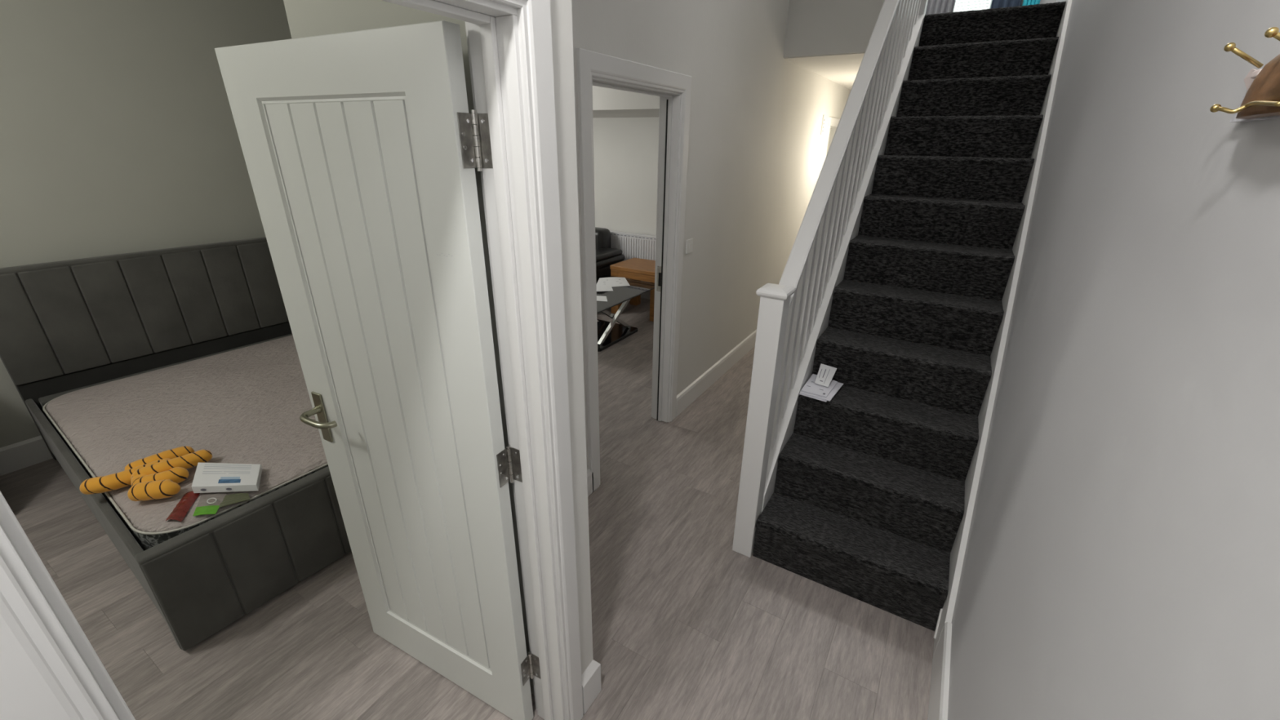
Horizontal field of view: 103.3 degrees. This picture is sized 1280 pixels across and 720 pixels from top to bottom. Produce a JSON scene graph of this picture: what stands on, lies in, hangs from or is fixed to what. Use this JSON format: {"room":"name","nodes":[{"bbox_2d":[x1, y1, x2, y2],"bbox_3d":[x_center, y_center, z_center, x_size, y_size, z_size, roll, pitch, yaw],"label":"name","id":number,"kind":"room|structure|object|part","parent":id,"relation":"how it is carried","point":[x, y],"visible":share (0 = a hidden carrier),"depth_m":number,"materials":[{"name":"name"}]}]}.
{"room":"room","nodes":[
{"label":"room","id":0,"kind":"room"},
{"bbox_2d":[0,0,291,448],"bbox_3d":[-3.658,-0.699,2.375,0.100,2.900,5.000,14,27,28],"label":"wall","id":1,"kind":"structure","parent":0,"point":[118,133],"depth_m":2.99,"materials":[{"name":"paint"}]},
{"bbox_2d":[0,435,53,475],"bbox_3d":[-3.652,0.591,2.848,0.018,0.154,4.900,14,27,28],"label":"baseboard","id":2,"kind":"structure","parent":1,"relation":"attached to","point":[31,451],"depth_m":2.94,"materials":[{"name":"white paint"}]},
{"bbox_2d":[283,0,534,695],"bbox_3d":[-1.118,0.116,0.564,0.687,2.900,4.250,14,27,28],"label":"wall","id":3,"kind":"structure","parent":0,"point":[305,18],"depth_m":1.18,"materials":[{"name":"paint"}]},
{"bbox_2d":[0,297,934,719],"bbox_3d":[-0.810,-0.175,5.087,7.125,0.120,12.090,14,27,28],"label":"floor","id":4,"kind":"structure","parent":0,"point":[686,625],"depth_m":2.05,"materials":[{"name":"grey"}]},
{"bbox_2d":[0,236,351,650],"bbox_3d":[-2.147,0.080,2.851,2.205,1.133,1.600,16,27,31],"label":"bed","id":5,"kind":"object","parent":4,"relation":"on","point":[66,326],"visible":0.53,"depth_m":2.83,"materials":[{"name":"grey fabric"}]},
{"bbox_3d":[-3.402,-0.165,2.759,0.040,0.602,0.187,16,27,31],"label":"padded panel","id":6,"kind":"part","parent":5,"relation":"part of","materials":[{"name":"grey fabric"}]},
{"bbox_3d":[-3.291,-0.226,2.907,0.040,0.602,0.197,16,27,31],"label":"padded panel","id":7,"kind":"part","parent":5,"relation":"part of","materials":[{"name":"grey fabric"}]},
{"bbox_3d":[-2.598,0.616,2.383,2.078,0.335,0.030,16,27,31],"label":"rail","id":8,"kind":"part","parent":5,"relation":"part of","materials":[{"name":"grey fabric"}]},
{"bbox_3d":[-3.178,-0.290,3.059,0.040,0.602,0.197,16,27,31],"label":"padded panel","id":9,"kind":"part","parent":5,"relation":"part of","materials":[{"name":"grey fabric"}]},
{"bbox_3d":[-3.033,-0.173,3.407,0.052,1.118,1.600,16,27,31],"label":"headboard","id":10,"kind":"part","parent":5,"relation":"part of","materials":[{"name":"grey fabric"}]},
{"bbox_3d":[-3.010,0.116,3.511,0.018,0.485,1.592,16,27,31],"label":"panel","id":11,"kind":"part","parent":5,"relation":"part of","materials":[{"name":"fabric"}]},
{"bbox_3d":[-3.064,-0.353,3.211,0.040,0.602,0.197,16,27,31],"label":"padded panel","id":12,"kind":"part","parent":5,"relation":"part of","materials":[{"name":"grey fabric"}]},
{"bbox_2d":[42,334,328,551],"bbox_3d":[-2.101,0.318,2.899,1.918,0.277,1.500,16,27,31],"label":"mattress","id":13,"kind":"object","parent":5,"relation":"on","point":[246,405],"depth_m":2.55,"materials":[{"name":"fabric"}]},
{"bbox_2d":[79,445,212,501],"bbox_3d":[-1.991,0.476,2.086,0.361,0.081,0.389,14,27,28],"label":"plush toy","id":14,"kind":"object","parent":13,"relation":"on","point":[157,476],"visible":1,"depth_m":2.06,"materials":[{"name":"orange fabric"}]},
{"bbox_2d":[165,491,199,521],"bbox_3d":[-1.780,0.568,1.972,0.057,0.014,0.197,-8,25,-19],"label":"wrapper","id":15,"kind":"object","parent":13,"relation":"on","point":[179,513],"visible":1,"depth_m":1.97,"materials":[{"name":"red plastic"}]},
{"bbox_2d":[192,493,226,515],"bbox_3d":[-1.697,0.561,1.988,0.093,0.016,0.158,-8,25,-20],"label":"packet","id":16,"kind":"object","parent":13,"relation":"on","point":[208,504],"visible":1,"depth_m":1.99,"materials":[{"name":"green plastic"}]},
{"bbox_2d":[191,462,262,493],"bbox_3d":[-1.719,0.488,2.103,0.339,0.039,0.169,0,23,-2],"label":"carton","id":17,"kind":"object","parent":13,"relation":"on","point":[208,477],"visible":1,"depth_m":2.08,"materials":[{"name":"white cardboard"}]},
{"bbox_3d":[-1.667,0.492,2.056,0.096,0.004,0.026,-1,23,-5],"label":"printed panel","id":18,"kind":"part","parent":17,"relation":"part of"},
{"bbox_3d":[-1.679,0.484,2.075,0.083,0.003,0.018,-1,23,-4],"label":"printed panel","id":19,"kind":"part","parent":17,"relation":"part of","materials":[{"name":"blue"}]},
{"bbox_3d":[-1.625,0.553,2.024,0.112,0.006,0.081,-13,27,-30],"label":"plastic strip","id":20,"kind":"part","parent":13,"relation":"part of","materials":[{"name":"plastic"}]},
{"bbox_3d":[-1.651,0.861,1.885,0.022,0.430,0.196,16,27,31],"label":"padded panel","id":21,"kind":"part","parent":5,"relation":"part of","materials":[{"name":"grey fabric"}]},
{"bbox_3d":[-2.950,-0.416,3.363,0.040,0.602,0.197,16,27,31],"label":"padded panel","id":22,"kind":"part","parent":5,"relation":"part of","materials":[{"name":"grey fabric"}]},
{"bbox_3d":[-2.837,-0.480,3.515,0.040,0.602,0.197,16,27,31],"label":"padded panel","id":23,"kind":"part","parent":5,"relation":"part of","materials":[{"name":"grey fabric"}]},
{"bbox_3d":[-1.276,0.630,2.428,0.056,0.442,1.600,16,27,31],"label":"footboard","id":24,"kind":"part","parent":5,"relation":"part of","materials":[{"name":"grey fabric"}]},
{"bbox_3d":[-1.537,0.798,2.037,0.022,0.430,0.196,16,27,31],"label":"padded panel","id":25,"kind":"part","parent":5,"relation":"part of","materials":[{"name":"grey fabric"}]},
{"bbox_3d":[-2.720,-0.545,3.670,0.040,0.602,0.207,16,27,31],"label":"padded panel","id":26,"kind":"part","parent":5,"relation":"part of","materials":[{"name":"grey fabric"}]},
{"bbox_3d":[-1.424,0.735,2.189,0.022,0.430,0.196,16,27,31],"label":"padded panel","id":27,"kind":"part","parent":5,"relation":"part of","materials":[{"name":"grey fabric"}]},
{"bbox_3d":[-1.310,0.671,2.341,0.022,0.430,0.196,16,27,31],"label":"padded panel","id":28,"kind":"part","parent":5,"relation":"part of","materials":[{"name":"grey fabric"}]},
{"bbox_2d":[595,226,625,278],"bbox_3d":[-0.920,-1.144,6.112,1.350,0.849,0.870,14,27,28],"label":"sofa","id":29,"kind":"object","parent":4,"relation":"on","point":[606,256],"visible":0.24,"depth_m":5.88,"materials":[{"name":"black leather"}]},
{"bbox_3d":[-0.863,-1.401,6.360,1.100,0.570,0.250,14,27,28],"label":"backrest","id":30,"kind":"part","parent":29,"relation":"part of","materials":[{"name":"black leather"}]},
{"bbox_3d":[-0.492,-0.895,5.915,0.195,0.440,0.840,14,27,28],"label":"arm","id":31,"kind":"part","parent":29,"relation":"part of","materials":[{"name":"black leather"}]},
{"bbox_2d":[595,275,654,351],"bbox_3d":[-0.395,-0.449,5.009,0.715,0.455,1.235,14,27,28],"label":"coffee table","id":32,"kind":"object","parent":4,"relation":"on","point":[609,333],"visible":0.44,"depth_m":4.99,"materials":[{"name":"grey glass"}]},
{"bbox_3d":[-0.549,-0.492,5.080,0.034,0.411,0.640,14,27,28],"label":"leg","id":33,"kind":"part","parent":32,"relation":"part of","materials":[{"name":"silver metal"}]},
{"bbox_2d":[596,295,607,302],"bbox_3d":[-0.403,-0.575,4.717,0.238,0.006,0.161,4,23,7],"label":"paper","id":34,"kind":"object","parent":32,"relation":"on","point":[599,298],"visible":0.5,"depth_m":4.70,"materials":[{"name":"white paper"}]},
{"bbox_2d":[596,284,613,291],"bbox_3d":[-0.431,-0.719,5.039,0.305,0.016,0.222,-3,24,-9],"label":"paper","id":35,"kind":"object","parent":32,"relation":"on","point":[600,287],"visible":0.6,"depth_m":5.03,"materials":[{"name":"white paper"}]},
{"bbox_2d":[596,277,630,287],"bbox_3d":[-0.308,-0.806,5.247,0.391,0.016,0.344,-5,24,-14],"label":"paper","id":36,"kind":"object","parent":32,"relation":"on","point":[613,282],"visible":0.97,"depth_m":5.26,"materials":[{"name":"white paper"}]},
{"bbox_3d":[-0.221,-0.428,4.942,0.034,0.411,0.640,14,27,28],"label":"leg","id":37,"kind":"part","parent":32,"relation":"part of","materials":[{"name":"silver metal"}]},
{"bbox_3d":[-0.276,-0.423,4.929,0.034,0.411,0.640,14,27,28],"label":"leg","id":38,"kind":"part","parent":32,"relation":"part of","materials":[{"name":"silver metal"}]},
{"bbox_3d":[-0.394,-0.653,4.923,0.705,0.012,1.220,14,27,28],"label":"glass","id":39,"kind":"part","parent":32,"relation":"part of","materials":[{"name":"grey glass"}]},
{"bbox_2d":[609,257,655,321],"bbox_3d":[0.068,-0.805,5.735,0.640,0.551,0.500,14,27,28],"label":"side table","id":40,"kind":"object","parent":4,"relation":"on","point":[636,268],"visible":0.44,"depth_m":5.53,"materials":[{"name":"brown wood"}]},
{"bbox_3d":[-0.263,-0.775,5.712,0.100,0.504,0.090,14,27,28],"label":"leg","id":41,"kind":"part","parent":40,"relation":"part of","materials":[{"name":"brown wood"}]},
{"bbox_3d":[-0.055,-0.907,6.027,0.100,0.504,0.090,14,27,28],"label":"leg","id":42,"kind":"part","parent":40,"relation":"part of","materials":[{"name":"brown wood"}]},
{"bbox_3d":[0.173,-0.665,5.471,0.100,0.504,0.090,14,27,28],"label":"leg","id":43,"kind":"part","parent":40,"relation":"part of","materials":[{"name":"brown wood"}]},
{"bbox_2d":[732,0,1071,655],"bbox_3d":[1.793,-1.237,2.973,0.895,3.571,3.916,14,27,28],"label":"staircase","id":44,"kind":"structure","parent":4,"relation":"on","point":[900,277],"depth_m":2.52,"materials":[{"name":"grey carpet"}]},
{"bbox_3d":[0.514,0.328,2.199,0.092,1.267,0.092,14,27,28],"label":"newel post","id":45,"kind":"part","parent":44,"relation":"part of","materials":[{"name":"white paint"}]},
{"bbox_2d":[799,392,826,402],"bbox_3d":[0.903,0.151,2.555,0.145,0.006,0.223,14,27,28],"label":"envelope","id":46,"kind":"object","parent":44,"relation":"on","point":[801,393],"visible":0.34,"depth_m":2.48,"materials":[{"name":"white paper"}]},
{"bbox_2d":[800,382,843,401],"bbox_3d":[0.911,0.140,2.555,0.162,0.014,0.213,17,28,33],"label":"envelope","id":47,"kind":"object","parent":46,"relation":"on","point":[838,385],"visible":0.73,"depth_m":2.50,"materials":[{"name":"white paper"}]},
{"bbox_2d":[800,373,837,397],"bbox_3d":[0.910,0.127,2.561,0.138,0.019,0.209,14,27,28],"label":"envelope","id":48,"kind":"object","parent":47,"relation":"on","point":[811,387],"visible":0.84,"depth_m":2.54,"materials":[{"name":"white paper"}]},
{"bbox_2d":[814,364,836,386],"bbox_3d":[0.942,0.078,2.574,0.082,0.066,0.127,14,27,28],"label":"letter","id":49,"kind":"object","parent":48,"relation":"on","point":[825,374],"visible":1,"depth_m":2.58,"materials":[{"name":"white paper"}]},
{"bbox_3d":[1.212,-1.640,2.567,0.074,2.376,2.516,14,27,28],"label":"handrail","id":50,"kind":"part","parent":44,"relation":"part of","materials":[{"name":"white paint"}]},
{"bbox_3d":[1.900,-2.632,3.349,0.092,1.300,0.090,14,27,28],"label":"newel post","id":51,"kind":"part","parent":44,"relation":"part of","materials":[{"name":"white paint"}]},
{"bbox_2d":[550,0,593,675],"bbox_3d":[-0.839,-0.712,-0.161,0.118,5.000,2.544,14,27,28],"label":"wall","id":52,"kind":"structure","parent":0,"point":[561,11],"depth_m":1.19,"materials":[{"name":"paint"}]},
{"bbox_2d":[0,0,583,719],"bbox_3d":[-0.486,0.391,0.985,0.158,2.078,0.930,14,27,28],"label":"trim","id":53,"kind":"structure","parent":52,"relation":"attached to","point":[50,669],"depth_m":1.02,"materials":[{"name":"white paint"}]},
{"bbox_3d":[-0.546,0.379,1.020,0.018,2.071,0.916,14,27,28],"label":"architrave","id":54,"kind":"part","parent":53,"relation":"part of","materials":[{"name":"white paint"}]},
{"bbox_2d":[214,20,541,719],"bbox_3d":[-0.684,0.244,1.427,0.802,1.981,0.119,12,26,24],"label":"door","id":55,"kind":"structure","parent":52,"relation":"in","point":[358,150],"depth_m":1.28,"materials":[{"name":"white paint"}]},
{"bbox_3d":[-0.957,0.178,1.513,0.139,0.022,0.067,12,26,25],"label":"lever","id":56,"kind":"part","parent":55,"relation":"part of","materials":[{"name":"silver metal"}]},
{"bbox_3d":[-0.686,0.196,1.453,0.510,1.693,0.025,12,26,25],"label":"panel","id":57,"kind":"part","parent":55,"relation":"part of","materials":[{"name":"white paint"}]},
{"bbox_3d":[-0.697,0.203,1.435,0.512,1.695,0.008,12,26,25],"label":"panel moulding","id":58,"kind":"part","parent":55,"relation":"part of","materials":[{"name":"white paint"}]},
{"bbox_2d":[592,116,658,299],"bbox_3d":[-0.701,-2.103,6.372,5.064,2.415,0.100,14,27,28],"label":"wall","id":59,"kind":"structure","parent":0,"point":[625,149],"depth_m":5.93,"materials":[{"name":"paint"}]},
{"bbox_2d":[609,230,656,282],"bbox_3d":[-0.193,-1.254,6.263,1.970,0.634,0.100,14,27,28],"label":"radiator","id":60,"kind":"object","parent":59,"relation":"attached to","point":[632,245],"visible":0.24,"depth_m":6.08,"materials":[{"name":"white metal"}]},
{"bbox_2d":[609,230,656,237],"bbox_3d":[-0.194,-1.537,6.134,1.968,0.012,0.072,14,27,28],"label":"grille","id":61,"kind":"object","parent":60,"relation":"attached to","point":[612,233],"depth_m":6.07,"materials":[{"name":"white metal"}]},
{"bbox_2d":[592,85,659,117],"bbox_3d":[-1.037,-2.825,5.435,5.064,0.360,1.250,14,27,28],"label":"beam","id":62,"kind":"structure","parent":0,"point":[606,102],"depth_m":4.37,"materials":[{"name":"white paint"}]},
{"bbox_2d":[571,0,850,470],"bbox_3d":[1.199,-2.522,4.135,0.117,5.000,7.773,14,27,28],"label":"wall","id":63,"kind":"structure","parent":0,"point":[756,147],"depth_m":3.56,"materials":[{"name":"paint"}]},
{"bbox_2d":[586,468,593,496],"bbox_3d":[-0.497,0.809,2.452,0.018,0.154,0.891,14,27,28],"label":"baseboard","id":64,"kind":"structure","parent":63,"relation":"attached to","point":[589,475],"depth_m":2.77,"materials":[{"name":"white paint"}]},
{"bbox_2d":[576,48,691,491],"bbox_3d":[-0.058,-0.423,2.831,0.158,2.132,1.000,14,27,28],"label":"trim","id":65,"kind":"structure","parent":63,"relation":"attached to","point":[673,89],"depth_m":2.79,"materials":[{"name":"white paint"}]},
{"bbox_3d":[-0.117,-0.427,2.868,0.018,2.109,0.954,14,27,28],"label":"architrave","id":66,"kind":"part","parent":65,"relation":"part of","materials":[{"name":"white paint"}]},
{"bbox_3d":[0.122,-0.509,3.185,0.036,0.160,0.002,14,27,28],"label":"strike plate","id":67,"kind":"part","parent":65,"relation":"part of","materials":[{"name":"metal"}]},
{"bbox_2d":[685,238,693,253],"bbox_3d":[0.317,-0.725,3.225,0.013,0.086,0.086,14,27,28],"label":"light switch","id":68,"kind":"object","parent":63,"relation":"attached to","point":[689,245],"visible":1,"depth_m":3.21,"materials":[{"name":"white plastic"}]},
{"bbox_2d":[675,329,756,417],"bbox_3d":[1.139,-0.228,4.931,0.018,0.154,3.413,14,27,28],"label":"baseboard","id":69,"kind":"structure","parent":63,"relation":"attached to","point":[686,397],"depth_m":4.08,"materials":[{"name":"white paint"}]},
{"bbox_2d":[820,115,825,134],"bbox_3d":[1.927,-2.474,5.333,0.013,0.190,0.060,14,27,28],"label":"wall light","id":70,"kind":"object","parent":63,"relation":"attached to","point":[824,116],"visible":1,"depth_m":5.32,"materials":[{"name":"white plastic"}]},
{"bbox_2d":[822,116,839,166],"bbox_3d":[2.225,-1.847,6.300,0.158,2.081,0.904,14,27,28],"label":"trim","id":71,"kind":"structure","parent":63,"relation":"attached to","point":[833,122],"depth_m":5.63,"materials":[{"name":"white paint"}]},
{"bbox_2d":[826,128,836,155],"bbox_3d":[2.199,-1.815,6.330,0.038,1.980,0.730,14,27,28],"label":"door","id":72,"kind":"structure","parent":63,"relation":"in","point":[833,131],"depth_m":6.06,"materials":[{"name":"white paint"}]},
{"bbox_2d":[783,52,865,89],"bbox_3d":[2.546,-2.954,5.381,0.819,0.020,4.125,14,27,28],"label":"ceiling","id":73,"kind":"structure","parent":0,"point":[842,69],"depth_m":4.26,"materials":[{"name":"white paint"}]},
{"bbox_2d":[783,0,884,57],"bbox_3d":[1.507,-3.464,3.273,0.819,2.580,0.100,14,27,28],"label":"wall","id":74,"kind":"structure","parent":0,"point":[814,27],"depth_m":3.71,"materials":[{"name":"paint"}]},
{"bbox_2d":[952,0,1056,12],"bbox_3d":[2.866,-3.755,3.771,0.905,2.399,0.100,14,27,28],"label":"wall","id":75,"kind":"structure","parent":0,"point":[1042,2],"depth_m":3.94,"materials":[{"name":"grey paint"}]},
{"bbox_2d":[924,0,955,14],"bbox_3d":[2.506,-3.399,4.020,0.205,1.460,0.039,14,27,28],"label":"curtain","id":76,"kind":"object","parent":75,"relation":"hanging from","point":[934,6],"visible":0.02,"depth_m":4.21,"materials":[{"name":"white fabric"}]},
{"bbox_2d":[953,0,991,12],"bbox_3d":[2.721,-3.060,4.076,0.252,0.760,0.005,14,27,28],"label":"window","id":77,"kind":"structure","parent":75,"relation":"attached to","point":[960,5],"depth_m":4.15,"materials":[{"name":"white glass"}]},
{"bbox_2d":[990,0,1022,8],"bbox_3d":[2.905,-3.037,3.925,0.200,0.840,0.034,14,27,28],"label":"hanging cloth","id":78,"kind":"object","parent":75,"relation":"hanging from","point":[995,3],"visible":0.17,"depth_m":4.01,"materials":[{"name":"blue fabric"}]},
{"bbox_2d":[1022,0,1039,5],"bbox_3d":[3.047,-2.964,3.862,0.110,0.720,0.034,14,27,28],"label":"hanging cloth","id":79,"kind":"object","parent":75,"relation":"hanging from","point":[1025,2],"visible":0.1,"depth_m":3.94,"materials":[{"name":"teal fabric"}]},
{"bbox_2d":[947,0,1279,719],"bbox_3d":[1.401,-1.254,1.184,0.120,5.000,7.350,14,27,28],"label":"wall","id":80,"kind":"structure","parent":0,"point":[1122,559],"depth_m":0.82,"materials":[{"name":"paint"}]},
{"bbox_2d":[927,622,951,719],"bbox_3d":[0.262,1.599,0.579,0.020,0.199,3.330,14,27,28],"label":"baseboard","id":81,"kind":"structure","parent":80,"relation":"attached to","point":[940,679],"depth_m":1.72,"materials":[{"name":"white paint"}]},
{"bbox_2d":[1209,26,1279,122],"bbox_3d":[0.724,-0.327,0.582,0.064,0.088,0.286,14,27,28],"label":"coat hook","id":82,"kind":"object","parent":80,"relation":"attached to","point":[1261,100],"visible":1,"depth_m":0.59,"materials":[{"name":"brown wood"}]},
{"bbox_3d":[0.752,-0.379,0.630,0.046,0.029,0.010,8,24,16],"label":"arm","id":83,"kind":"part","parent":82,"relation":"part of","materials":[{"name":"gold metal"}]},
{"bbox_3d":[0.699,-0.289,0.577,0.024,0.012,0.125,10,25,20],"label":"arm","id":84,"kind":"part","parent":82,"relation":"part of","materials":[{"name":"gold metal"}]},
{"bbox_3d":[0.696,-0.344,0.545,0.051,0.023,0.010,0,23,-3],"label":"arm","id":85,"kind":"part","parent":82,"relation":"part of","materials":[{"name":"gold metal"}]},
{"bbox_3d":[-0.550,-1.198,0.985,0.683,5.000,0.117,14,27,28],"label":"wall","id":86,"kind":"structure","parent":0,"visible":0},
{"bbox_2d":[581,659,601,714],"bbox_3d":[-0.454,1.042,1.894,0.684,0.167,0.098,14,27,28],"label":"baseboard","id":87,"kind":"structure","parent":86,"relation":"attached to","point":[591,677],"depth_m":1.72,"materials":[{"name":"white paint"}]}
]}

